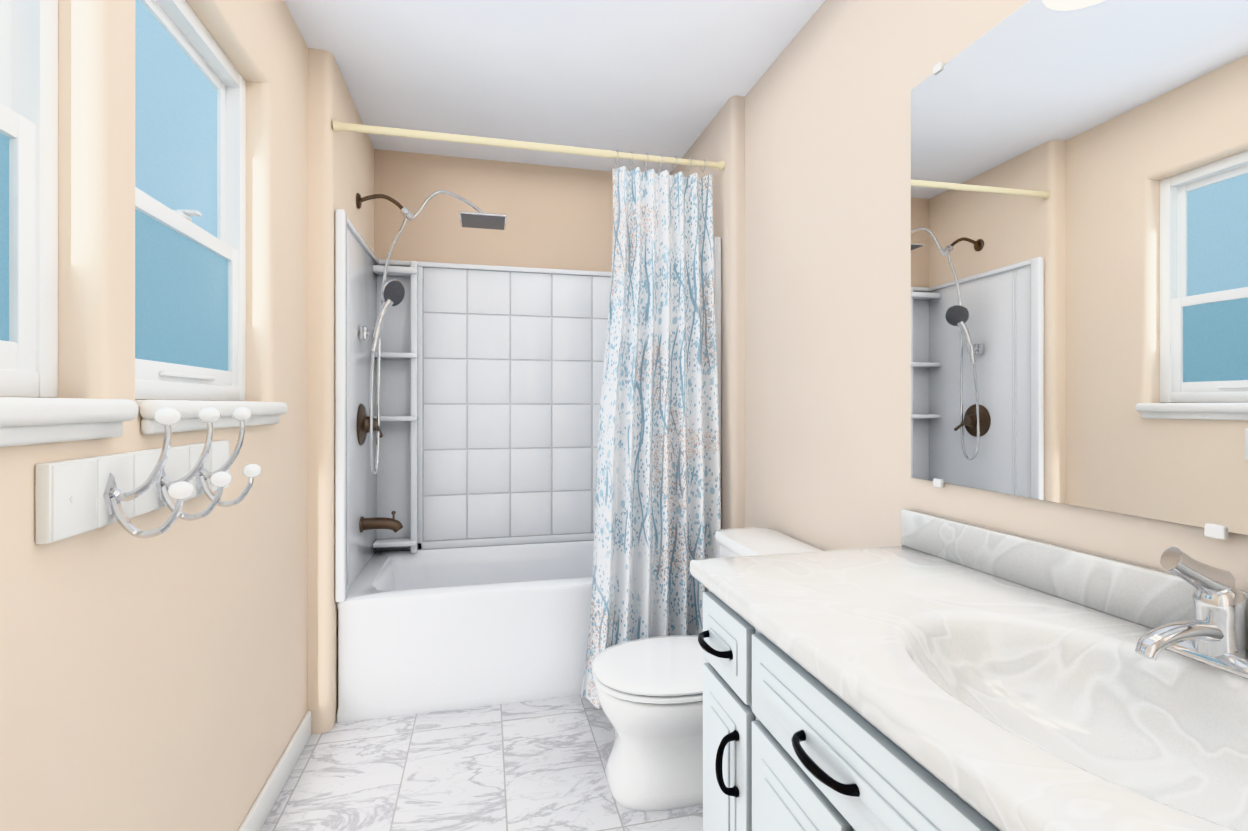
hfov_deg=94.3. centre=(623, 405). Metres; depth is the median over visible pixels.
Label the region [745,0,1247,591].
wall
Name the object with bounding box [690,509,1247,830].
bathroom vanity
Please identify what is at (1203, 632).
faucet
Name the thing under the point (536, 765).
floor
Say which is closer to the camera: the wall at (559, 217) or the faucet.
the faucet
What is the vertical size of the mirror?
0.963 m
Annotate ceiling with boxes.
[284,0,824,173]
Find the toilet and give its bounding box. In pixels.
[592,527,821,810]
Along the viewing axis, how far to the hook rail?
0.93 m
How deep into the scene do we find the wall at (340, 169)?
2.02 m
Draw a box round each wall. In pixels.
[0,0,307,830]
[308,48,373,733]
[374,149,612,271]
[670,95,744,528]
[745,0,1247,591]
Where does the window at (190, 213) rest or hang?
in the wall at (154, 684)
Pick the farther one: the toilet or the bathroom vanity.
the toilet
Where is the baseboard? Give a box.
[238,711,310,830]
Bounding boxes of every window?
[0,0,57,397]
[135,0,245,400]
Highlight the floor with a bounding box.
[261,695,702,830]
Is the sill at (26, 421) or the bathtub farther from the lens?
the bathtub
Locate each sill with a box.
[0,397,137,446]
[135,400,287,433]
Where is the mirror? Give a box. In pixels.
[911,0,1247,539]
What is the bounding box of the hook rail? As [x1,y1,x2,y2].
[35,407,261,543]
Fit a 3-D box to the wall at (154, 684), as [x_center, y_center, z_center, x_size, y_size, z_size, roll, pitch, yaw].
[-0.930,-0.050,0.729,0.270,2.480,2.660,0,0,-13]
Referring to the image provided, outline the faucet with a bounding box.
[1135,547,1247,678]
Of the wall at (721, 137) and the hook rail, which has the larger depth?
the wall at (721, 137)
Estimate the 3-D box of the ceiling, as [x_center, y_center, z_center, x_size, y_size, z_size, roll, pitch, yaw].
[-0.095,-1.300,1.412,2.500,0.120,4.200,0,0,-13]
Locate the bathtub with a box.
[335,190,720,722]
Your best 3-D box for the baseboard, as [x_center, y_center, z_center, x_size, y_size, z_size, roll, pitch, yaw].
[-0.797,1.097,0.784,0.014,0.085,2.505,0,0,-13]
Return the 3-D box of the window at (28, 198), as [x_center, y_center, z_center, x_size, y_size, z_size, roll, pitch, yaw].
[-0.863,-0.469,0.607,0.101,0.913,0.641,0,0,-13]
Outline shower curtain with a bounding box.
[580,150,720,708]
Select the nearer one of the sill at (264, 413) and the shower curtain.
the sill at (264, 413)

